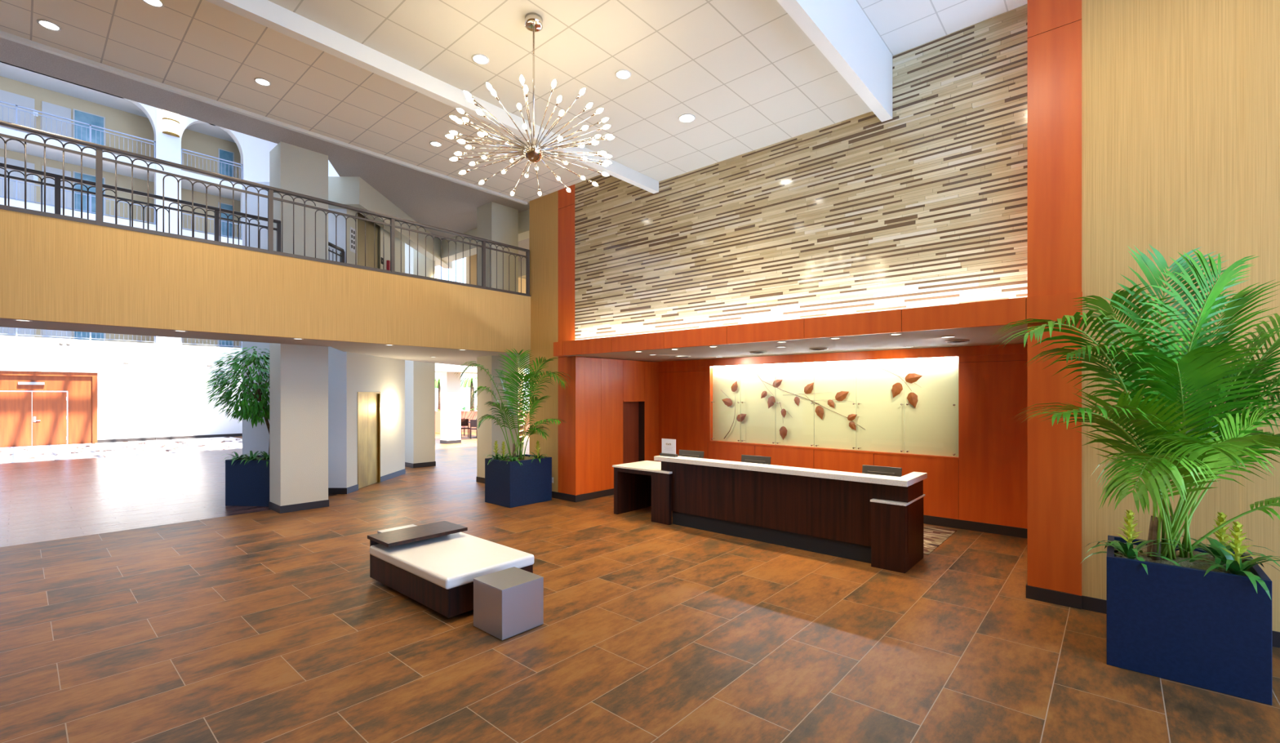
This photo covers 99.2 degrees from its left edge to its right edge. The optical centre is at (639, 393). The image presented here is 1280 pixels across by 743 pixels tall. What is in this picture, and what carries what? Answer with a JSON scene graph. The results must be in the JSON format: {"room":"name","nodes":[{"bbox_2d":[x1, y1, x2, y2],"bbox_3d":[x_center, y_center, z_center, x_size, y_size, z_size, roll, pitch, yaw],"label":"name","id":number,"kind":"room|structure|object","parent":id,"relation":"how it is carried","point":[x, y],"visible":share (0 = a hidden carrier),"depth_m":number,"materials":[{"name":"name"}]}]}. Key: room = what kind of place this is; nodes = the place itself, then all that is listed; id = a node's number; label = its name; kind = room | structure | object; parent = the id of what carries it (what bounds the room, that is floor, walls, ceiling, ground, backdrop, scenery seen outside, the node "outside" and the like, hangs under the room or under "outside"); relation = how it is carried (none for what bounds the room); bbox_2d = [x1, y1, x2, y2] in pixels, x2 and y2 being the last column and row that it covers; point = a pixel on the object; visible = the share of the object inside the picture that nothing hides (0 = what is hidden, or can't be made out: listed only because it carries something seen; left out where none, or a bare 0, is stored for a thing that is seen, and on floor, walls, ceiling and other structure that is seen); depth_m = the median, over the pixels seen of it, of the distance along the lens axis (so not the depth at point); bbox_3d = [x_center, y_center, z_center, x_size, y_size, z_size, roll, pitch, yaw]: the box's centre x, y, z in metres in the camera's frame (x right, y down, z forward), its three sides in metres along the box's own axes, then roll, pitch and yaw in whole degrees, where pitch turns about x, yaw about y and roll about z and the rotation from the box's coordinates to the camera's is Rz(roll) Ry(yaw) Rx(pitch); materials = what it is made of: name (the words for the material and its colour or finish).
{"room":"hotel lobby","nodes":[
{"label":"hotel lobby","id":0,"kind":"room"},
{"bbox_2d":[0,61,235,142],"bbox_3d":[-27.317,-13.320,21.917,4.020,0.300,21.000,0,0,41],"label":"ceiling","id":1,"kind":"structure","parent":0,"point":[6,70],"depth_m":23.83,"materials":[{"name":"white paint"}]},
{"bbox_2d":[0,75,240,347],"bbox_3d":[-27.305,-7.730,21.907,0.250,10.880,21.000,0,0,41],"label":"wall","id":2,"kind":"structure","parent":0,"point":[117,120],"depth_m":25.59,"materials":[{"name":"beige"}]},
{"bbox_2d":[0,89,34,133],"bbox_3d":[-26.264,-11.530,22.869,0.070,2.120,1.120,0,0,41],"label":"door","id":3,"kind":"structure","parent":2,"relation":"in","point":[5,96],"depth_m":22.91,"materials":[{"name":"grey"}]},
{"bbox_2d":[0,156,34,203],"bbox_3d":[-26.264,-8.760,22.869,0.070,2.120,1.120,0,0,41],"label":"door","id":4,"kind":"structure","parent":2,"relation":"in","point":[20,186],"depth_m":22.93,"materials":[{"name":"grey"}]},
{"bbox_2d":[0,326,34,337],"bbox_3d":[-26.264,-3.350,22.869,0.070,2.120,1.120,0,0,41],"label":"door","id":5,"kind":"structure","parent":2,"relation":"in","point":[11,330],"depth_m":22.93,"materials":[{"name":"grey"}]},
{"bbox_2d":[33,101,71,142],"bbox_3d":[-25.552,-11.530,23.682,0.070,2.120,1.120,0,0,41],"label":"door","id":6,"kind":"structure","parent":2,"relation":"in","point":[48,108],"depth_m":23.74,"materials":[{"name":"grey"}]},
{"bbox_2d":[33,165,71,209],"bbox_3d":[-25.552,-8.760,23.682,0.070,2.120,1.120,0,0,41],"label":"door","id":7,"kind":"structure","parent":2,"relation":"in","point":[50,192],"depth_m":23.69,"materials":[{"name":"grey"}]},
{"bbox_2d":[41,328,71,338],"bbox_3d":[-25.552,-3.350,23.682,0.070,2.120,1.120,0,0,41],"label":"door","id":8,"kind":"structure","parent":2,"relation":"in","point":[49,332],"depth_m":23.74,"materials":[{"name":"grey"}]},
{"bbox_2d":[72,108,105,149],"bbox_3d":[-24.816,-11.565,24.539,0.050,2.150,1.020,0,0,41],"label":"window","id":9,"kind":"structure","parent":2,"relation":"in","point":[79,132],"depth_m":24.48,"materials":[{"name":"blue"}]},
{"bbox_2d":[72,170,105,215],"bbox_3d":[-24.816,-8.795,24.539,0.050,2.150,1.020,0,0,41],"label":"window","id":10,"kind":"structure","parent":2,"relation":"in","point":[77,197],"depth_m":24.42,"materials":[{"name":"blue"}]},
{"bbox_2d":[72,331,105,340],"bbox_3d":[-24.816,-3.385,24.539,0.050,2.150,1.020,0,0,41],"label":"window","id":11,"kind":"structure","parent":2,"relation":"in","point":[75,334],"depth_m":24.48,"materials":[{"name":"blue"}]},
{"bbox_2d":[217,201,232,238],"bbox_3d":[-21.513,-8.795,28.312,0.050,2.150,0.670,0,0,41],"label":"window","id":12,"kind":"structure","parent":2,"relation":"in","point":[224,206],"depth_m":28.30,"materials":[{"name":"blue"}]},
{"bbox_2d":[217,148,234,182],"bbox_3d":[-21.513,-11.565,28.312,0.050,2.150,0.670,0,0,41],"label":"window","id":13,"kind":"structure","parent":2,"relation":"in","point":[222,153],"depth_m":28.28,"materials":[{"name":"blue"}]},
{"bbox_2d":[217,339,234,347],"bbox_3d":[-21.513,-3.385,28.312,0.050,2.150,0.670,0,0,41],"label":"window","id":14,"kind":"structure","parent":2,"relation":"in","point":[224,342],"depth_m":28.28,"materials":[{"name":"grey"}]},
{"bbox_2d":[0,342,242,439],"bbox_3d":[-25.913,-0.020,20.689,0.250,4.300,21.000,0,0,41],"label":"wall","id":15,"kind":"structure","parent":0,"point":[118,381],"depth_m":24.33,"materials":[{"name":"white paint"}]},
{"bbox_2d":[0,366,102,447],"bbox_3d":[-25.126,0.535,21.474,0.300,3.190,5.620,0,0,41],"label":"door","id":16,"kind":"structure","parent":15,"relation":"in","point":[27,419],"depth_m":22.37,"materials":[{"name":"brown wood"}]},
{"bbox_2d":[97,437,155,443],"bbox_3d":[-22.716,2.060,24.136,0.020,0.140,1.900,0,0,41],"label":"baseboard","id":17,"kind":"structure","parent":15,"relation":"attached to","point":[139,438],"depth_m":24.10,"materials":[{"name":"grey tile"}]},
{"bbox_2d":[181,433,242,439],"bbox_3d":[-20.714,2.060,26.424,0.020,0.140,2.420,0,0,41],"label":"baseboard","id":18,"kind":"structure","parent":15,"relation":"attached to","point":[228,434],"depth_m":26.39,"materials":[{"name":"grey tile"}]},
{"bbox_2d":[0,126,242,200],"bbox_3d":[-27.317,-10.320,21.917,4.020,0.300,21.000,0,0,41],"label":"floor","id":19,"kind":"structure","parent":0,"point":[11,145],"depth_m":24.00,"materials":[{"name":"white paint"}]},
{"bbox_2d":[0,101,155,162],"bbox_3d":[-25.596,-10.995,20.975,0.050,1.050,10.450,0,0,41],"label":"gallery railing","id":20,"kind":"object","parent":19,"relation":"on","point":[12,104],"visible":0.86,"depth_m":22.90,"materials":[{"name":"metal"}]},
{"bbox_2d":[181,148,243,182],"bbox_3d":[-20.774,-10.995,26.484,0.050,1.050,2.432,0,0,41],"label":"gallery railing","id":21,"kind":"object","parent":19,"relation":"on","point":[242,165],"visible":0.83,"depth_m":26.45,"materials":[{"name":"metal"}]},
{"bbox_2d":[0,335,242,352],"bbox_3d":[-27.317,-2.160,21.917,4.020,0.260,21.000,0,0,41],"label":"floor","id":22,"kind":"structure","parent":0,"point":[12,339],"depth_m":23.55,"materials":[{"name":"white paint"}]},
{"bbox_2d":[0,327,155,343],"bbox_3d":[-25.596,-2.815,20.975,0.050,1.050,10.450,0,0,41],"label":"gallery railing","id":23,"kind":"object","parent":22,"relation":"on","point":[15,334],"visible":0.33,"depth_m":22.97,"materials":[{"name":"metal"}]},
{"bbox_2d":[0,197,242,245],"bbox_3d":[-27.317,-7.550,21.917,4.020,0.300,21.000,0,0,41],"label":"floor","id":24,"kind":"structure","parent":0,"point":[15,203],"depth_m":23.61,"materials":[{"name":"white paint"}]},
{"bbox_2d":[0,177,155,224],"bbox_3d":[-25.596,-8.165,20.975,0.050,0.930,10.450,0,0,41],"label":"gallery railing","id":25,"kind":"object","parent":24,"relation":"on","point":[15,180],"visible":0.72,"depth_m":22.89,"materials":[{"name":"metal"}]},
{"bbox_2d":[182,213,242,239],"bbox_3d":[-20.774,-8.165,26.484,0.050,0.930,2.432,0,0,41],"label":"gallery railing","id":26,"kind":"object","parent":24,"relation":"on","point":[182,213],"visible":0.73,"depth_m":26.46,"materials":[{"name":"metal"}]},
{"bbox_2d":[0,61,277,437],"bbox_3d":[-25.985,-5.870,20.751,0.560,16.000,21.000,0,0,41],"label":"wall","id":27,"kind":"structure","parent":0,"point":[254,152],"depth_m":25.25,"materials":[{"name":"white paint"}]},
{"bbox_2d":[162,109,179,137],"bbox_3d":[-21.619,-12.550,25.129,0.244,1.200,0.610,0,0,41],"label":"wall sconce","id":28,"kind":"object","parent":27,"relation":"attached to","point":[171,122],"visible":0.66,"depth_m":25.03,"materials":[{"name":"white"}]},
{"bbox_2d":[0,37,529,261],"bbox_3d":[-6.150,-4.555,12.028,6.500,0.130,34.000,0,0,41],"label":"ceiling","id":29,"kind":"structure","parent":0,"point":[428,199],"depth_m":10.06,"materials":[{"name":"paint"}]},
{"bbox_2d":[328,176,452,268],"bbox_3d":[-6.227,-4.205,14.169,0.770,0.570,5.800,0,0,-1],"label":"staircase","id":30,"kind":"structure","parent":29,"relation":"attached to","point":[353,191],"depth_m":12.15,"materials":[{"name":"beige paint"}]},
{"bbox_2d":[0,318,529,368],"bbox_3d":[-5.623,-1.480,11.567,7.900,1.180,34.000,0,0,41],"label":"ceiling","id":31,"kind":"structure","parent":0,"point":[417,353],"depth_m":9.33,"materials":[{"name":"grey paint"}]},
{"bbox_2d":[0,162,280,252],"bbox_3d":[-7.837,-2.560,7.931,0.080,0.980,4.508,0,0,41],"label":"balcony railing","id":32,"kind":"object","parent":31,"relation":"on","point":[57,179],"visible":0.72,"depth_m":8.22,"materials":[{"name":"metal"}]},
{"bbox_2d":[328,241,344,262],"bbox_3d":[-6.279,-2.560,11.109,0.085,0.980,0.871,0,0,0],"label":"balcony railing","id":33,"kind":"object","parent":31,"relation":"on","point":[341,255],"visible":0.33,"depth_m":11.29,"materials":[{"name":"metal"}]},
{"bbox_2d":[0,206,530,354],"bbox_3d":[-6.715,-1.472,6.687,0.085,1.245,13.218,0,0,41],"label":"wall","id":34,"kind":"structure","parent":0,"point":[53,268],"depth_m":7.63,"materials":[{"name":"wood"}]},
{"bbox_2d":[0,120,529,295],"bbox_3d":[-5.135,-2.582,8.496,0.080,0.980,8.378,0,0,41],"label":"balcony railing","id":35,"kind":"object","parent":34,"relation":"on","point":[99,149],"visible":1,"depth_m":7.75,"materials":[{"name":"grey metal"}]},
{"bbox_2d":[0,0,602,203],"bbox_3d":[-5.386,-4.195,5.658,3.560,0.150,13.420,0,0,41],"label":"ceiling","id":36,"kind":"structure","parent":0,"point":[204,48],"depth_m":7.13,"materials":[{"name":"tile"}]},
{"bbox_2d":[36,19,61,31],"bbox_3d":[-6.606,-4.116,6.088,0.186,0.008,0.186,0,0,41],"label":"recessed light","id":37,"kind":"object","parent":36,"relation":"in","point":[47,24],"visible":1,"depth_m":6.09,"materials":[{"name":"white"}]},
{"bbox_2d":[142,0,164,8],"bbox_3d":[-5.114,-4.116,5.712,0.186,0.008,0.186,0,0,41],"label":"recessed light","id":38,"kind":"object","parent":36,"relation":"in","point":[156,3],"visible":1,"depth_m":5.74,"materials":[{"name":"white"}]},
{"bbox_2d":[253,77,271,86],"bbox_3d":[-4.986,-4.116,7.194,0.186,0.008,0.186,0,0,41],"label":"recessed light","id":39,"kind":"object","parent":36,"relation":"in","point":[260,81],"visible":1,"depth_m":7.20,"materials":[{"name":"white"}]},
{"bbox_2d":[242,182,404,487],"bbox_3d":[-7.349,-1.180,13.032,2.200,6.620,2.950,0,0,-1],"label":"wall","id":40,"kind":"structure","parent":0,"point":[349,373],"depth_m":11.57,"materials":[{"name":"beige paint"}]},
{"bbox_2d":[350,226,355,253],"bbox_3d":[-6.229,-3.330,11.819,0.014,0.520,0.220,0,0,-1],"label":"notice board","id":41,"kind":"object","parent":40,"relation":"attached to","point":[352,229],"visible":0.96,"depth_m":11.79,"materials":[{"name":"white"}]},
{"bbox_2d":[328,468,405,493],"bbox_3d":[-7.343,2.065,13.025,2.214,0.130,2.964,0,0,-1],"label":"baseboard","id":42,"kind":"structure","parent":40,"relation":"attached to","point":[350,489],"depth_m":11.84,"materials":[{"name":"rubber"}]},
{"bbox_2d":[357,391,380,488],"bbox_3d":[-6.271,1.045,12.564,0.070,2.170,1.080,0,0,-1],"label":"door","id":43,"kind":"structure","parent":40,"relation":"in","point":[368,402],"depth_m":12.60,"materials":[{"name":"gold metal"}]},
{"bbox_2d":[357,213,380,268],"bbox_3d":[-6.271,-3.155,12.564,0.070,2.170,1.080,0,0,-1],"label":"door","id":44,"kind":"structure","parent":40,"relation":"in","point":[361,224],"depth_m":12.54,"materials":[{"name":"brown wood"}]},
{"bbox_2d":[328,160,339,176],"bbox_3d":[-15.435,-6.370,25.637,17.000,17.000,0.250,0,0,41],"label":"wall","id":45,"kind":"structure","parent":0,"point":[331,171],"depth_m":23.70,"materials":[{"name":"white paint"}]},
{"bbox_2d":[435,208,529,279],"bbox_3d":[-3.041,-4.230,15.885,6.500,0.520,3.500,0,0,41],"label":"beam","id":46,"kind":"structure","parent":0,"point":[523,216],"depth_m":15.31,"materials":[{"name":"beige paint"}]},
{"bbox_2d":[435,372,529,410],"bbox_3d":[-9.000,-2.370,38.150,14.000,9.000,0.300,0,0,0],"label":"wall","id":47,"kind":"structure","parent":0,"point":[464,392],"depth_m":38.00,"materials":[{"name":"white"}]},
{"bbox_2d":[466,253,525,293],"bbox_3d":[-3.299,-3.280,19.765,0.200,2.420,6.600,0,0,41],"label":"wall","id":48,"kind":"structure","parent":0,"point":[473,258],"depth_m":17.34,"materials":[{"name":"beige"}]},
{"bbox_2d":[267,0,872,182],"bbox_3d":[-2.595,-3.695,3.215,3.660,0.150,13.420,0,0,41],"label":"ceiling","id":49,"kind":"structure","parent":0,"point":[750,78],"depth_m":6.01,"materials":[{"name":"tile"}]},
{"bbox_2d":[204,0,658,193],"bbox_3d":[-4.071,-3.955,4.367,0.120,1.030,13.210,0,0,41],"label":"beam","id":50,"kind":"structure","parent":49,"relation":"attached to","point":[266,13],"depth_m":5.89,"materials":[{"name":"white paint"}]},
{"bbox_2d":[471,53,489,65],"bbox_3d":[-1.724,-3.616,5.895,0.186,0.008,0.186,0,0,41],"label":"recessed light","id":51,"kind":"object","parent":49,"relation":"in","point":[479,59],"visible":1,"depth_m":5.89,"materials":[{"name":"white"}]},
{"bbox_2d":[444,12,614,195],"bbox_3d":[-1.022,-2.880,5.255,1.583,1.480,1.589,0,0,41],"label":"chandelier","id":52,"kind":"object","parent":49,"relation":"hanging from","point":[532,150],"visible":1,"depth_m":5.17,"materials":[{"name":"silver metal"}]},
{"bbox_2d":[614,69,631,79],"bbox_3d":[-0.191,-3.616,6.174,0.186,0.008,0.186,0,0,41],"label":"recessed light","id":53,"kind":"object","parent":49,"relation":"in","point":[623,74],"visible":1,"depth_m":6.17,"materials":[{"name":"white"}]},
{"bbox_2d":[678,113,695,123],"bbox_3d":[0.616,-3.616,7.156,0.226,0.008,0.226,0,0,41],"label":"recessed light","id":54,"kind":"object","parent":49,"relation":"in","point":[686,118],"visible":1,"depth_m":7.16,"materials":[{"name":"white"}]},
{"bbox_2d":[776,0,892,121],"bbox_3d":[-1.238,-3.955,1.888,0.130,1.030,13.210,0,0,41],"label":"beam","id":55,"kind":"structure","parent":49,"relation":"attached to","point":[840,29],"depth_m":5.80,"materials":[{"name":"white paint"}]},
{"bbox_2d":[576,356,658,495],"bbox_3d":[-0.445,0.700,11.865,0.300,2.860,2.330,0,0,41],"label":"wall","id":56,"kind":"structure","parent":0,"point":[609,382],"depth_m":11.53,"materials":[{"name":"brown wood"}]},
{"bbox_2d":[551,488,613,502],"bbox_3d":[-0.967,2.065,12.147,1.484,0.130,2.594,0,0,41],"label":"baseboard","id":57,"kind":"structure","parent":56,"relation":"attached to","point":[556,495],"depth_m":10.99,"materials":[{"name":"grey tile"}]},
{"bbox_2d":[622,400,644,463],"bbox_3d":[-0.215,1.133,12.076,0.250,1.975,0.710,0,0,41],"label":"door","id":58,"kind":"structure","parent":56,"relation":"in","point":[630,407],"depth_m":12.16,"materials":[{"name":"brown wood"}]},
{"bbox_2d":[0,431,1279,742],"bbox_3d":[-3.571,2.170,21.731,46.000,0.080,52.000,0,0,41],"label":"floor","id":59,"kind":"structure","parent":0,"point":[268,626],"depth_m":4.76,"materials":[{"name":"tile"}]},
{"bbox_2d":[0,436,242,463],"bbox_3d":[-23.379,2.124,17.739,7.350,0.012,17.900,0,0,41],"label":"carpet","id":60,"kind":"object","parent":59,"relation":"on","point":[65,451],"visible":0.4,"depth_m":20.97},
{"bbox_2d":[225,455,269,506],"bbox_3d":[-7.389,1.695,10.711,0.930,0.870,0.800,0,0,6],"label":"planter box","id":61,"kind":"object","parent":59,"relation":"on","point":[247,484],"visible":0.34,"depth_m":10.31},
{"bbox_2d":[203,346,269,453],"bbox_3d":[-7.524,0.196,10.695,1.655,2.231,1.696,0,0,41],"label":"ficus tree","id":62,"kind":"object","parent":61,"relation":"on","point":[255,410],"visible":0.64,"depth_m":10.35,"materials":[{"name":"green plant"}]},
{"bbox_2d":[231,450,267,464],"bbox_3d":[-7.440,1.250,10.464,0.636,0.284,0.681,0,0,-19],"label":"bromeliad","id":63,"kind":"object","parent":61,"relation":"in","point":[251,455],"visible":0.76,"depth_m":10.39,"materials":[{"name":"green plant"}]},
{"bbox_2d":[268,141,328,513],"bbox_3d":[-6.383,-1.180,10.198,0.664,6.620,0.804,0,0,41],"label":"column","id":64,"kind":"structure","parent":59,"relation":"on","point":[299,373],"depth_m":9.95,"materials":[{"name":"beige paint"}]},
{"bbox_2d":[377,524,416,533],"bbox_3d":[-2.921,1.910,6.737,0.452,0.440,0.452,0,0,41],"label":"table","id":65,"kind":"object","parent":59,"relation":"on","point":[411,525],"visible":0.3,"depth_m":6.82,"materials":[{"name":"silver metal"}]},
{"bbox_2d":[404,243,435,467],"bbox_3d":[-6.495,-1.180,16.038,0.624,6.620,0.684,0,0,41],"label":"column","id":66,"kind":"structure","parent":59,"relation":"on","point":[420,376],"depth_m":15.81,"materials":[{"name":"beige paint"}]},
{"bbox_2d":[367,520,533,617],"bbox_3d":[-2.098,1.865,5.969,1.730,0.530,1.020,0,0,41],"label":"bench","id":67,"kind":"object","parent":59,"relation":"on","point":[435,565],"visible":0.96,"depth_m":5.69,"materials":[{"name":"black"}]},
{"bbox_2d":[367,520,467,546],"bbox_3d":[-2.574,1.619,6.336,0.530,0.038,0.945,0,0,41],"label":"shelf","id":68,"kind":"object","parent":67,"relation":"attached to","point":[408,535],"depth_m":6.24,"materials":[{"name":"brown wood"}]},
{"bbox_2d":[369,532,533,589],"bbox_3d":[-2.081,1.760,5.954,1.685,0.110,1.020,0,0,41],"label":"cushion","id":69,"kind":"object","parent":67,"relation":"on","point":[453,561],"depth_m":5.68,"materials":[{"name":"white leather"}]},
{"bbox_2d":[440,372,461,444],"bbox_3d":[-8.192,0.605,23.550,0.574,3.050,0.674,0,0,41],"label":"column","id":70,"kind":"structure","parent":59,"relation":"on","point":[450,385],"depth_m":23.34,"materials":[{"name":"beige paint"}]},
{"bbox_2d":[435,363,529,375],"bbox_3d":[-5.885,-1.145,26.148,1.500,0.450,12.400,0,0,41],"label":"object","id":71,"kind":"structure","parent":70,"relation":"on","point":[439,367],"depth_m":22.89,"materials":[{"name":"white"}]},
{"bbox_2d":[460,418,470,438],"bbox_3d":[-8.502,1.680,26.404,0.440,0.900,0.450,0,0,-28],"label":"dining chair","id":72,"kind":"object","parent":59,"relation":"on","point":[464,422],"visible":0.7,"depth_m":26.55,"materials":[{"name":"brown wood"}]},
{"bbox_2d":[435,410,529,431],"bbox_3d":[-9.000,1.555,30.500,9.000,1.150,1.000,0,0,0],"label":"wall","id":73,"kind":"structure","parent":59,"relation":"on","point":[468,415],"depth_m":30.00,"materials":[{"name":"beige paint"}]},
{"bbox_2d":[435,377,439,411],"bbox_3d":[-11.210,0.051,30.482,1.574,1.859,1.589,0,0,41],"label":"palm tree","id":74,"kind":"object","parent":73,"relation":"on","point":[437,380],"visible":0.3,"depth_m":30.39,"materials":[{"name":"green plant"}]},
{"bbox_2d":[460,377,476,411],"bbox_3d":[-9.360,0.026,30.506,1.634,1.909,1.590,0,0,41],"label":"palm tree","id":75,"kind":"object","parent":73,"relation":"on","point":[472,382],"visible":0.77,"depth_m":30.39,"materials":[{"name":"green plant"}]},
{"bbox_2d":[475,201,518,483],"bbox_3d":[-3.455,-1.180,13.224,0.644,6.620,0.774,0,0,41],"label":"column","id":76,"kind":"structure","parent":59,"relation":"on","point":[495,222],"depth_m":12.96,"materials":[{"name":"beige paint"}]},
{"bbox_2d":[473,566,543,639],"bbox_3d":[-1.208,1.910,5.004,0.452,0.440,0.452,0,0,41],"label":"stool","id":77,"kind":"object","parent":59,"relation":"on","point":[508,602],"visible":1,"depth_m":4.86,"materials":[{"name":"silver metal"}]},
{"bbox_2d":[484,453,551,507],"bbox_3d":[-2.405,1.700,10.796,0.830,0.860,1.000,0,0,41],"label":"planter box","id":78,"kind":"object","parent":59,"relation":"on","point":[512,484],"visible":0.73,"depth_m":10.46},
{"bbox_2d":[454,348,570,459],"bbox_3d":[-2.446,0.235,10.560,2.349,2.249,1.175,0,0,15],"label":"palm plant","id":79,"kind":"object","parent":78,"relation":"in","point":[526,386],"visible":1,"depth_m":10.58,"materials":[{"name":"green plant"}]},
{"bbox_2d":[518,368,524,444],"bbox_3d":[-5.048,0.430,23.001,0.340,3.400,0.338,0,0,41],"label":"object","id":80,"kind":"object","parent":59,"relation":"on","point":[522,427],"visible":0.2,"depth_m":22.88,"materials":[{"name":"white paint"}]},
{"bbox_2d":[612,460,672,524],"bbox_3d":[0.300,1.699,9.582,1.280,0.862,0.945,0,0,41],"label":"desk","id":81,"kind":"object","parent":59,"relation":"on","point":[638,485],"depth_m":9.60,"materials":[{"name":"brown wood"}]},
{"bbox_2d":[612,460,672,474],"bbox_3d":[0.300,1.284,9.582,1.280,0.032,0.945,0,0,41],"label":"countertop","id":82,"kind":"structure","parent":81,"relation":"on","point":[645,465],"depth_m":9.50,"materials":[{"name":"white stone"}]},
{"bbox_2d":[653,455,927,573],"bbox_3d":[2.005,1.580,8.053,3.880,1.100,0.960,0,0,41],"label":"reception desk","id":83,"kind":"object","parent":59,"relation":"on","point":[877,520],"visible":0.97,"depth_m":7.35,"materials":[{"name":"brown wood"}]},
{"bbox_2d":[659,438,677,457],"bbox_3d":[0.474,0.887,8.968,0.320,0.285,0.080,0,0,41],"label":"sign","id":84,"kind":"object","parent":83,"relation":"on","point":[668,446],"visible":1,"depth_m":8.95,"materials":[{"name":"white"}]},
{"bbox_2d":[679,449,704,457],"bbox_3d":[0.816,1.172,9.129,0.490,0.429,0.192,0,0,38],"label":"computer monitor","id":85,"kind":"object","parent":83,"relation":"on","point":[698,454],"visible":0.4,"depth_m":9.16,"materials":[{"name":"grey plastic"}]},
{"bbox_2d":[741,454,770,464],"bbox_3d":[1.740,1.172,8.347,0.490,0.429,0.192,0,0,38],"label":"computer monitor","id":86,"kind":"object","parent":83,"relation":"on","point":[744,458],"visible":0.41,"depth_m":8.38,"materials":[{"name":"grey plastic"}]},
{"bbox_2d":[862,464,902,476],"bbox_3d":[3.140,1.172,7.122,0.490,0.429,0.192,0,0,38],"label":"computer monitor","id":87,"kind":"object","parent":83,"relation":"on","point":[871,469],"visible":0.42,"depth_m":7.16,"materials":[{"name":"grey plastic"}]},
{"bbox_2d":[923,524,956,555],"bbox_3d":[2.966,2.126,9.059,3.730,0.008,1.700,0,0,41],"label":"patterned rug","id":88,"kind":"object","parent":59,"relation":"on","point":[933,536],"visible":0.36,"depth_m":8.07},
{"bbox_2d":[1106,535,1271,705],"bbox_3d":[4.276,1.705,4.324,0.860,0.850,0.860,0,0,41],"label":"planter box","id":89,"kind":"object","parent":59,"relation":"on","point":[1212,631],"visible":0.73,"depth_m":3.99,"materials":[{"name":"plastic"}]},
{"bbox_2d":[989,244,1279,559],"bbox_3d":[4.078,0.110,4.188,2.658,2.521,1.514,0,0,6],"label":"palm plant","id":90,"kind":"object","parent":89,"relation":"in","point":[1176,454],"visible":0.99,"depth_m":4.09,"materials":[{"name":"green plant"}]},
{"bbox_2d":[1082,509,1189,573],"bbox_3d":[3.944,1.167,4.358,0.654,0.481,0.610,0,0,41],"label":"bromeliad","id":91,"kind":"object","parent":89,"relation":"in","point":[1126,549],"visible":0.96,"depth_m":4.34,"materials":[{"name":"green plant"}]},
{"bbox_2d":[1173,520,1279,599],"bbox_3d":[4.316,1.155,3.973,0.613,0.456,0.614,0,0,-11],"label":"bromeliad","id":92,"kind":"object","parent":89,"relation":"in","point":[1234,565],"visible":0.94,"depth_m":3.95,"materials":[{"name":"green plant"}]},
{"bbox_2d":[1175,511,1279,570],"bbox_3d":[4.570,1.170,4.255,0.655,0.488,0.697,0,0,-2],"label":"bromeliad","id":93,"kind":"object","parent":89,"relation":"in","point":[1220,534],"visible":0.66,"depth_m":4.26,"materials":[{"name":"green plant"}]},
{"bbox_2d":[529,4,1027,493],"bbox_3d":[1.018,-1.080,8.868,8.790,6.420,0.253,0,0,41],"label":"wall","id":94,"kind":"structure","parent":0,"point":[926,205],"depth_m":7.34,"materials":[{"name":"beige stone"}]},
{"bbox_2d":[0,30,527,204],"bbox_3d":[-6.796,-4.345,6.759,0.070,0.550,13.220,0,0,41],"label":"trim","id":95,"kind":"structure","parent":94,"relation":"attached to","point":[4,35],"depth_m":7.73,"materials":[{"name":"white paint"}]},
{"bbox_2d":[558,184,585,495],"bbox_3d":[-1.381,-1.085,10.970,0.530,6.170,0.250,0,0,41],"label":"pillar","id":96,"kind":"structure","parent":94,"relation":"attached to","point":[571,399],"depth_m":10.85,"materials":[{"name":"brown wood"}]},
{"bbox_2d":[566,323,1027,361],"bbox_3d":[2.374,-0.806,9.172,7.990,0.128,3.070,0,0,41],"label":"ceiling","id":97,"kind":"structure","parent":0,"point":[980,335],"depth_m":8.30,"materials":[{"name":"grey paint"}]},
{"bbox_2d":[553,291,1082,356],"bbox_3d":[1.437,-0.865,8.112,8.017,0.270,0.340,0,0,41],"label":"beam","id":98,"kind":"structure","parent":97,"relation":"attached to","point":[1049,307],"depth_m":6.81,"materials":[{"name":"brown wood"}]},
{"bbox_2d":[657,342,1027,528],"bbox_3d":[3.502,0.693,10.150,8.700,2.875,0.312,0,0,41],"label":"wall","id":99,"kind":"structure","parent":0,"point":[987,482],"depth_m":8.59,"materials":[{"name":"brown wood"}]},
{"bbox_2d":[706,356,958,458],"bbox_3d":[3.284,0.217,10.219,4.760,1.615,0.175,0,0,41],"label":"wall artwork","id":100,"kind":"object","parent":99,"relation":"attached to","point":[906,406],"visible":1,"depth_m":9.93,"materials":[{"name":"beige"}]},
{"bbox_2d":[923,515,1027,537],"bbox_3d":[3.560,2.060,9.897,8.280,0.140,0.016,0,0,41],"label":"baseboard","id":101,"kind":"structure","parent":99,"relation":"attached to","point":[927,519],"depth_m":8.44,"materials":[{"name":"rubber"}]},
{"bbox_2d":[856,0,1027,55],"bbox_3d":[2.006,-4.300,-0.813,8.310,0.140,13.420,0,0,41],"label":"ceiling","id":102,"kind":"structure","parent":0,"point":[902,25],"depth_m":6.11,"materials":[{"name":"tile"}]},
{"bbox_2d":[1081,0,1279,631],"bbox_3d":[6.894,-1.170,3.368,6.462,6.600,0.250,0,0,41],"label":"wall","id":103,"kind":"structure","parent":0,"point":[1161,78],"depth_m":4.94,"materials":[{"name":"wood"}]},
{"bbox_2d":[1027,0,1081,595],"bbox_3d":[4.320,-1.185,5.664,0.440,6.370,0.345,0,0,41],"label":"pillar","id":104,"kind":"structure","parent":103,"relation":"attached to","point":[1054,26],"depth_m":5.53,"materials":[{"name":"brown wood"}]},
{"bbox_2d":[1026,582,1279,647],"bbox_3d":[6.665,2.065,3.602,6.714,0.130,0.359,0,0,41],"label":"baseboard","id":105,"kind":"structure","parent":103,"relation":"attached to","point":[1071,600],"depth_m":5.43,"materials":[{"name":"wood"}]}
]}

